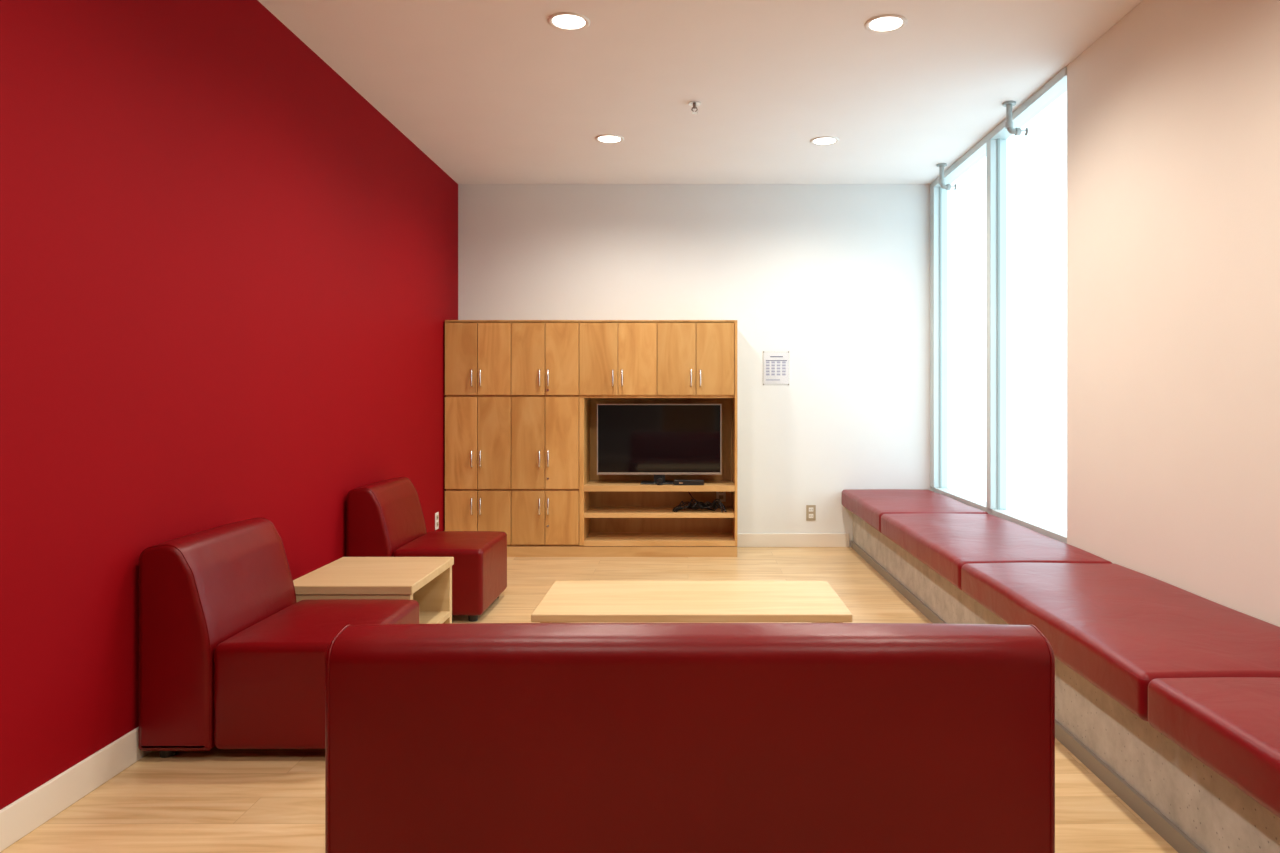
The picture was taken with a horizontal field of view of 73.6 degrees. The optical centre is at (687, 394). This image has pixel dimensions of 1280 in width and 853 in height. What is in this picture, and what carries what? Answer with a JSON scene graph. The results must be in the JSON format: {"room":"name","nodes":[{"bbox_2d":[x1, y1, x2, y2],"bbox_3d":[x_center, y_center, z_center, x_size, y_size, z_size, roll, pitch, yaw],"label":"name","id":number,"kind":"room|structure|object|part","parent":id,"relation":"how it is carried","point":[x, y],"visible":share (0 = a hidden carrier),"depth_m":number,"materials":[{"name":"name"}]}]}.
{"room":"common room","nodes":[
{"label":"common room","id":0,"kind":"room"},
{"bbox_2d":[0,0,457,809],"bbox_3d":[-1.761,-0.219,1.875,0.100,2.700,8.950,0,0,0],"label":"wall","id":1,"kind":"structure","parent":0,"point":[229,280],"depth_m":2.85,"materials":[{"name":"red paint"}]},
{"bbox_2d":[0,727,151,851],"bbox_3d":[-1.705,1.081,1.688,0.012,0.100,8.535,0,0,0],"label":"baseboard","id":2,"kind":"structure","parent":1,"relation":"attached to","point":[30,811],"depth_m":2.33,"materials":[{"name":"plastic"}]},
{"bbox_2d":[435,512,438,529],"bbox_3d":[-1.706,0.856,5.800,0.010,0.114,0.070,0,0,0],"label":"wall outlet","id":3,"kind":"object","parent":1,"relation":"attached to","point":[437,513],"visible":1,"depth_m":5.79,"materials":[{"name":"white plastic"}]},
{"bbox_2d":[0,547,1177,852],"bbox_3d":[0.073,1.181,1.875,3.769,0.100,9.150,0,0,0],"label":"floor","id":4,"kind":"structure","parent":0,"point":[215,800],"depth_m":2.46,"materials":[{"name":"wood"}]},
{"bbox_2d":[139,517,418,757],"bbox_3d":[-1.353,0.794,2.920,0.690,0.674,0.600,0,0,0],"label":"lounge chair","id":5,"kind":"object","parent":4,"relation":"on","point":[229,657],"visible":0.8,"depth_m":2.62,"materials":[{"name":"red leather"}]},
{"bbox_3d":[-1.582,0.779,2.920,0.232,0.644,0.600,0,0,0],"label":"backrest","id":6,"kind":"part","parent":5,"relation":"part of","materials":[{"name":"red leather"}]},
{"bbox_3d":[-1.237,0.925,2.920,0.458,0.341,0.598,0,0,0],"label":"seat","id":7,"kind":"part","parent":5,"relation":"part of","materials":[{"name":"red leather"}]},
{"bbox_2d":[293,557,453,623],"bbox_3d":[-1.300,0.928,3.538,0.500,0.405,0.585,0,0,0],"label":"end table","id":8,"kind":"object","parent":4,"relation":"on","point":[427,581],"visible":0.4,"depth_m":3.51,"materials":[{"name":"brown wood"}]},
{"bbox_3d":[-1.300,0.946,3.268,0.484,0.370,0.035,0,0,0],"label":"panel","id":9,"kind":"part","parent":8,"relation":"part of","materials":[{"name":"brown wood"}]},
{"bbox_3d":[-1.300,0.946,3.808,0.484,0.370,0.035,0,0,0],"label":"panel","id":10,"kind":"part","parent":8,"relation":"part of","materials":[{"name":"brown wood"}]},
{"bbox_2d":[419,611,449,623],"bbox_3d":[-1.289,0.974,3.538,0.462,0.025,0.505,0,0,0],"label":"shelf","id":11,"kind":"object","parent":8,"relation":"attached to","point":[425,617],"depth_m":3.70,"materials":[{"name":"brown wood"}]},
{"bbox_2d":[346,477,506,621],"bbox_3d":[-1.358,0.794,4.520,0.680,0.674,0.600,0,0,0],"label":"lounge chair","id":12,"kind":"object","parent":4,"relation":"on","point":[385,518],"visible":0.74,"depth_m":4.26,"materials":[{"name":"red leather"}]},
{"bbox_3d":[-1.582,0.779,4.520,0.232,0.644,0.600,0,0,0],"label":"backrest","id":13,"kind":"part","parent":12,"relation":"part of","materials":[{"name":"red leather"}]},
{"bbox_3d":[-1.242,0.925,4.520,0.448,0.341,0.598,0,0,0],"label":"seat","id":14,"kind":"part","parent":12,"relation":"part of","materials":[{"name":"red leather"}]},
{"bbox_2d":[445,320,736,556],"bbox_3d":[-0.677,0.304,6.128,2.043,1.655,0.416,0,0,0],"label":"entertainment center","id":15,"kind":"object","parent":4,"relation":"on","point":[522,398],"visible":0.98,"depth_m":5.95,"materials":[{"name":"brown wood"}]},
{"bbox_3d":[-1.585,0.857,5.965,0.226,0.374,0.020,0,0,0],"label":"door panel","id":16,"kind":"part","parent":15,"relation":"part of","materials":[{"name":"brown wood"}]},
{"bbox_3d":[-1.585,0.335,5.965,0.226,0.642,0.020,0,0,0],"label":"door panel","id":17,"kind":"part","parent":15,"relation":"part of","materials":[{"name":"brown wood"}]},
{"bbox_3d":[-1.585,-0.257,5.965,0.226,0.513,0.020,0,0,0],"label":"door panel","id":18,"kind":"part","parent":15,"relation":"part of","materials":[{"name":"brown wood"}]},
{"bbox_3d":[-1.445,0.775,5.937,0.011,0.120,0.034,0,0,0],"label":"handle","id":19,"kind":"part","parent":15,"relation":"part of","materials":[{"name":"metal"}]},
{"bbox_3d":[-1.445,0.443,5.937,0.011,0.120,0.034,0,0,0],"label":"handle","id":20,"kind":"part","parent":15,"relation":"part of","materials":[{"name":"metal"}]},
{"bbox_3d":[-1.445,-0.119,5.937,0.011,0.120,0.034,0,0,0],"label":"handle","id":21,"kind":"part","parent":15,"relation":"part of","materials":[{"name":"metal"}]},
{"bbox_3d":[-1.353,0.857,5.965,0.230,0.374,0.020,0,0,0],"label":"door panel","id":22,"kind":"part","parent":15,"relation":"part of","materials":[{"name":"brown wood"}]},
{"bbox_3d":[-1.353,0.335,5.965,0.230,0.642,0.020,0,0,0],"label":"door panel","id":23,"kind":"part","parent":15,"relation":"part of","materials":[{"name":"brown wood"}]},
{"bbox_3d":[-1.353,-0.257,5.965,0.230,0.513,0.020,0,0,0],"label":"door panel","id":24,"kind":"part","parent":15,"relation":"part of","materials":[{"name":"brown wood"}]},
{"bbox_3d":[-1.117,0.857,5.965,0.233,0.374,0.020,0,0,0],"label":"door panel","id":25,"kind":"part","parent":15,"relation":"part of","materials":[{"name":"brown wood"}]},
{"bbox_3d":[-1.117,0.335,5.965,0.233,0.642,0.020,0,0,0],"label":"door panel","id":26,"kind":"part","parent":15,"relation":"part of","materials":[{"name":"brown wood"}]},
{"bbox_3d":[-1.117,-0.257,5.965,0.233,0.513,0.020,0,0,0],"label":"door panel","id":27,"kind":"part","parent":15,"relation":"part of","materials":[{"name":"brown wood"}]},
{"bbox_3d":[-1.034,0.775,5.937,0.011,0.120,0.034,0,0,0],"label":"handle","id":28,"kind":"part","parent":15,"relation":"part of","materials":[{"name":"metal"}]},
{"bbox_3d":[-1.034,0.443,5.937,0.011,0.120,0.034,0,0,0],"label":"handle","id":29,"kind":"part","parent":15,"relation":"part of","materials":[{"name":"metal"}]},
{"bbox_3d":[-1.034,-0.119,5.937,0.011,0.120,0.034,0,0,0],"label":"handle","id":30,"kind":"part","parent":15,"relation":"part of","materials":[{"name":"metal"}]},
{"bbox_3d":[-0.974,0.775,5.937,0.011,0.120,0.034,0,0,0],"label":"handle","id":31,"kind":"part","parent":15,"relation":"part of","materials":[{"name":"metal"}]},
{"bbox_3d":[-0.974,0.443,5.937,0.011,0.120,0.034,0,0,0],"label":"handle","id":32,"kind":"part","parent":15,"relation":"part of","materials":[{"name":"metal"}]},
{"bbox_3d":[-0.974,-0.119,5.937,0.011,0.120,0.034,0,0,0],"label":"handle","id":33,"kind":"part","parent":15,"relation":"part of","materials":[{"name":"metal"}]},
{"bbox_3d":[-0.880,0.857,5.965,0.233,0.374,0.020,0,0,0],"label":"door panel","id":34,"kind":"part","parent":15,"relation":"part of","materials":[{"name":"brown wood"}]},
{"bbox_3d":[-0.880,0.335,5.965,0.233,0.642,0.020,0,0,0],"label":"door panel","id":35,"kind":"part","parent":15,"relation":"part of","materials":[{"name":"brown wood"}]},
{"bbox_3d":[-0.880,-0.257,5.965,0.233,0.513,0.020,0,0,0],"label":"door panel","id":36,"kind":"part","parent":15,"relation":"part of","materials":[{"name":"brown wood"}]},
{"bbox_3d":[-0.676,-0.514,6.146,2.042,0.020,0.381,0,0,0],"label":"panel","id":37,"kind":"part","parent":15,"relation":"part of","materials":[{"name":"brown wood"}]},
{"bbox_3d":[-0.625,-0.257,5.965,0.268,0.513,0.020,0,0,0],"label":"door panel","id":38,"kind":"part","parent":15,"relation":"part of","materials":[{"name":"brown wood"}]},
{"bbox_3d":[-0.459,-0.119,5.937,0.011,0.120,0.034,0,0,0],"label":"handle","id":39,"kind":"part","parent":15,"relation":"part of","materials":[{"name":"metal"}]},
{"bbox_3d":[-0.353,-0.257,5.965,0.268,0.513,0.020,0,0,0],"label":"door panel","id":40,"kind":"part","parent":15,"relation":"part of","materials":[{"name":"brown wood"}]},
{"bbox_2d":[597,404,721,483],"bbox_3d":[-0.205,0.347,6.090,0.886,0.567,0.160,0,0,0],"label":"television","id":41,"kind":"object","parent":15,"relation":"on","point":[658,440],"visible":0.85,"depth_m":6.07,"materials":[{"name":"black plastic"}]},
{"bbox_2d":[584,480,734,491],"bbox_3d":[-0.200,0.653,6.139,1.052,0.042,0.368,0,0,0],"label":"shelf","id":42,"kind":"object","parent":15,"relation":"attached to","point":[589,485],"depth_m":5.96,"materials":[{"name":"brown wood"}]},
{"bbox_2d":[584,507,734,517],"bbox_3d":[-0.200,0.843,6.144,1.052,0.031,0.358,0,0,0],"label":"shelf","id":43,"kind":"object","parent":15,"relation":"attached to","point":[589,512],"depth_m":5.99,"materials":[{"name":"brown wood"}]},
{"bbox_2d":[584,533,734,545],"bbox_3d":[-0.200,1.038,6.139,1.052,0.036,0.368,0,0,0],"label":"shelf","id":44,"kind":"object","parent":15,"relation":"attached to","point":[590,539],"depth_m":6.02,"materials":[{"name":"brown wood"}]},
{"bbox_3d":[-0.080,-0.257,5.965,0.268,0.513,0.020,0,0,0],"label":"door panel","id":45,"kind":"part","parent":15,"relation":"part of","materials":[{"name":"brown wood"}]},
{"bbox_2d":[657,478,703,484],"bbox_3d":[-0.053,0.608,5.981,0.329,0.047,0.052,0,0,0],"label":"media box","id":46,"kind":"object","parent":15,"relation":"on","point":[676,482],"visible":1,"depth_m":5.96,"materials":[{"name":"black plastic"}]},
{"bbox_3d":[0.021,-0.119,5.937,0.011,0.120,0.034,0,0,0],"label":"handle","id":47,"kind":"part","parent":15,"relation":"part of","materials":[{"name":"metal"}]},
{"bbox_2d":[673,492,726,511],"bbox_3d":[0.085,0.762,6.149,0.391,0.126,0.304,0,0,0],"label":"power cables","id":48,"kind":"object","parent":15,"relation":"on","point":[698,505],"visible":1,"depth_m":6.07,"materials":[{"name":"black plastic"}]},
{"bbox_3d":[0.190,-0.257,5.965,0.264,0.513,0.020,0,0,0],"label":"door panel","id":49,"kind":"part","parent":15,"relation":"part of","materials":[{"name":"brown wood"}]},
{"bbox_2d":[716,492,725,501],"bbox_3d":[0.245,0.733,6.319,0.070,0.114,0.010,0,0,0],"label":"wall outlet","id":50,"kind":"object","parent":15,"relation":"attached to","point":[722,495],"visible":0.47,"depth_m":6.32,"materials":[{"name":"brown plastic"}]},
{"bbox_3d":[0.336,0.276,6.146,0.018,1.560,0.381,0,0,0],"label":"panel","id":51,"kind":"part","parent":15,"relation":"part of","materials":[{"name":"brown wood"}]},
{"bbox_2d":[325,623,1054,852],"bbox_3d":[0.004,0.794,1.962,1.398,0.674,0.695,0,0,0],"label":"sofa","id":52,"kind":"object","parent":4,"relation":"on","point":[444,737],"visible":1,"depth_m":1.62,"materials":[{"name":"red leather"}]},
{"bbox_2d":[531,581,851,622],"bbox_3d":[0.013,0.939,3.165,1.095,0.385,0.530,0,0,0],"label":"coffee table","id":53,"kind":"object","parent":4,"relation":"on","point":[565,601],"visible":0.46,"depth_m":3.05,"materials":[{"name":"brown wood"}]},
{"bbox_3d":[-0.487,0.953,3.165,0.035,0.357,0.514,0,0,0],"label":"panel","id":54,"kind":"part","parent":53,"relation":"part of","materials":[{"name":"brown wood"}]},
{"bbox_3d":[0.512,0.953,3.165,0.035,0.357,0.514,0,0,0],"label":"panel","id":55,"kind":"part","parent":53,"relation":"part of","materials":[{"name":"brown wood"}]},
{"bbox_2d":[851,513,1279,852],"bbox_3d":[1.508,0.979,3.273,0.593,0.305,6.147,0,0,0],"label":"concrete bench","id":56,"kind":"object","parent":4,"relation":"on","point":[1193,808],"visible":0.29,"depth_m":2.36,"materials":[{"name":"concrete"}]},
{"bbox_2d":[842,489,988,532],"bbox_3d":[1.466,0.756,5.694,0.660,0.139,1.282,0,0,0],"label":"bench cushion","id":57,"kind":"object","parent":56,"relation":"on","point":[869,505],"visible":0.68,"depth_m":5.51,"materials":[{"name":"leather"}]},
{"bbox_2d":[881,513,1111,589],"bbox_3d":[1.466,0.755,4.310,0.660,0.139,1.474,0,0,0],"label":"bench cushion","id":58,"kind":"object","parent":56,"relation":"on","point":[944,542],"visible":0.76,"depth_m":4.06,"materials":[{"name":"leather"}]},
{"bbox_2d":[961,562,1279,721],"bbox_3d":[1.466,0.755,2.850,0.660,0.139,1.434,0,0,0],"label":"bench cushion","id":59,"kind":"object","parent":56,"relation":"on","point":[1119,628],"visible":0.87,"depth_m":2.58,"materials":[{"name":"leather"}]},
{"bbox_2d":[1148,677,1279,817],"bbox_3d":[1.466,0.756,1.410,0.660,0.139,1.434,0,0,0],"label":"bench cushion","id":60,"kind":"object","parent":56,"relation":"on","point":[1231,725],"visible":1,"depth_m":1.88,"materials":[{"name":"leather"}]},
{"bbox_2d":[258,0,1142,183],"bbox_3d":[0.073,-1.619,1.875,3.769,0.100,9.150,0,0,0],"label":"ceiling","id":61,"kind":"structure","parent":0,"point":[491,92],"depth_m":4.23,"materials":[{"name":"paint"}]},
{"bbox_2d":[548,12,589,30],"bbox_3d":[-0.500,-1.565,3.580,0.176,0.006,0.176,0,0,0],"label":"recessed light","id":62,"kind":"object","parent":61,"relation":"in","point":[565,21],"visible":1,"depth_m":3.58,"materials":[{"name":"white plastic"}]},
{"bbox_2d":[595,134,623,143],"bbox_3d":[-0.480,-1.565,5.220,0.176,0.006,0.176,0,0,0],"label":"recessed light","id":63,"kind":"object","parent":61,"relation":"in","point":[606,138],"visible":1,"depth_m":5.22,"materials":[{"name":"white plastic"}]},
{"bbox_2d":[688,101,700,113],"bbox_3d":[0.035,-1.541,4.580,0.066,0.054,0.066,0,0,0],"label":"sprinkler","id":64,"kind":"object","parent":61,"relation":"attached to","point":[694,104],"visible":1,"depth_m":4.57,"materials":[{"name":"metal"}]},
{"bbox_2d":[810,136,838,145],"bbox_3d":[0.843,-1.565,5.260,0.176,0.006,0.176,0,0,0],"label":"recessed light","id":65,"kind":"object","parent":61,"relation":"in","point":[825,140],"visible":1,"depth_m":5.26,"materials":[{"name":"white plastic"}]},
{"bbox_2d":[865,14,906,32],"bbox_3d":[0.835,-1.565,3.600,0.176,0.006,0.176,0,0,0],"label":"recessed light","id":66,"kind":"object","parent":61,"relation":"in","point":[886,23],"visible":1,"depth_m":3.59,"materials":[{"name":"white plastic"}]},
{"bbox_2d":[937,163,955,189],"bbox_3d":[1.755,-1.480,5.800,0.128,0.176,0.068,0,0,0],"label":"sprinkler","id":67,"kind":"object","parent":61,"relation":"attached to","point":[941,181],"visible":1,"depth_m":5.79,"materials":[{"name":"metal"}]},
{"bbox_2d":[930,67,1066,189],"bbox_3d":[1.850,-1.546,5.210,0.100,0.044,2.278,0,0,0],"label":"rail","id":68,"kind":"object","parent":61,"relation":"attached to","point":[1054,88],"visible":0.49,"depth_m":4.75,"materials":[{"name":"metal"}]},
{"bbox_2d":[1003,101,1027,135],"bbox_3d":[1.755,-1.480,4.580,0.128,0.176,0.068,0,0,0],"label":"sprinkler","id":69,"kind":"object","parent":61,"relation":"attached to","point":[1008,104],"visible":1,"depth_m":4.57,"materials":[{"name":"metal"}]},
{"bbox_2d":[458,184,950,546],"bbox_3d":[0.073,-0.219,6.400,3.769,2.700,0.100,0,0,0],"label":"wall","id":70,"kind":"structure","parent":0,"point":[835,277],"depth_m":6.35,"materials":[{"name":"white paint"}]},
{"bbox_2d":[763,351,788,384],"bbox_3d":[0.655,-0.199,6.345,0.201,0.257,0.008,0,0,0],"label":"notice","id":71,"kind":"object","parent":70,"relation":"attached to","point":[776,365],"visible":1,"depth_m":6.35,"materials":[{"name":"white paper"}]},
{"bbox_2d":[737,534,848,546],"bbox_3d":[0.780,1.081,6.344,0.840,0.100,0.012,0,0,0],"label":"baseboard","id":72,"kind":"structure","parent":70,"relation":"attached to","point":[743,540],"depth_m":6.34,"materials":[{"name":"plastic"}]},
{"bbox_2d":[806,505,815,519],"bbox_3d":[0.915,0.876,6.345,0.070,0.114,0.010,0,0,0],"label":"wall outlet","id":73,"kind":"object","parent":70,"relation":"attached to","point":[810,509],"visible":1,"depth_m":6.34,"materials":[{"name":"white plastic"}]},
{"bbox_2d":[1067,0,1279,626],"bbox_3d":[1.883,-0.219,0.735,0.150,2.700,6.670,0,0,0],"label":"wall","id":74,"kind":"structure","parent":0,"point":[1173,112],"depth_m":3.12,"materials":[{"name":"beige paint"}]},
{"bbox_3d":[1.884,0.931,5.210,0.148,0.400,2.280,0,0,0],"label":"wall","id":75,"kind":"structure","parent":0,"visible":0},
{"bbox_2d":[930,187,946,487],"bbox_3d":[1.850,-0.421,6.299,0.100,2.205,0.098,0,0,0],"label":"window frame","id":76,"kind":"structure","parent":75,"relation":"attached to","point":[934,192],"depth_m":6.25,"materials":[{"name":"metal"}]},
{"bbox_2d":[939,187,940,487],"bbox_3d":[1.848,-0.421,6.246,0.015,2.205,0.008,0,0,0],"label":"jamb far gasket","id":77,"kind":"object","parent":76,"relation":"attached to","point":[939,187],"depth_m":6.24,"materials":[{"name":"rubber"}]},
{"bbox_2d":[931,487,1066,543],"bbox_3d":[1.855,0.706,5.210,0.090,0.049,2.278,0,0,0],"label":"window sill","id":78,"kind":"structure","parent":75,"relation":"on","point":[1048,530],"depth_m":4.83,"materials":[{"name":"metal"}]},
{"bbox_2d":[986,139,1006,508],"bbox_3d":[1.850,-0.421,5.115,0.100,2.205,0.070,0,0,0],"label":"mullion","id":79,"kind":"object","parent":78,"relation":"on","point":[991,145],"visible":1,"depth_m":5.08,"materials":[{"name":"metal"}]},
{"bbox_2d":[997,139,999,509],"bbox_3d":[1.848,-0.421,5.076,0.015,2.205,0.008,0,0,0],"label":"mullion gasket","id":80,"kind":"object","parent":79,"relation":"attached to","point":[998,140],"depth_m":5.07,"materials":[{"name":"rubber"}]}
]}

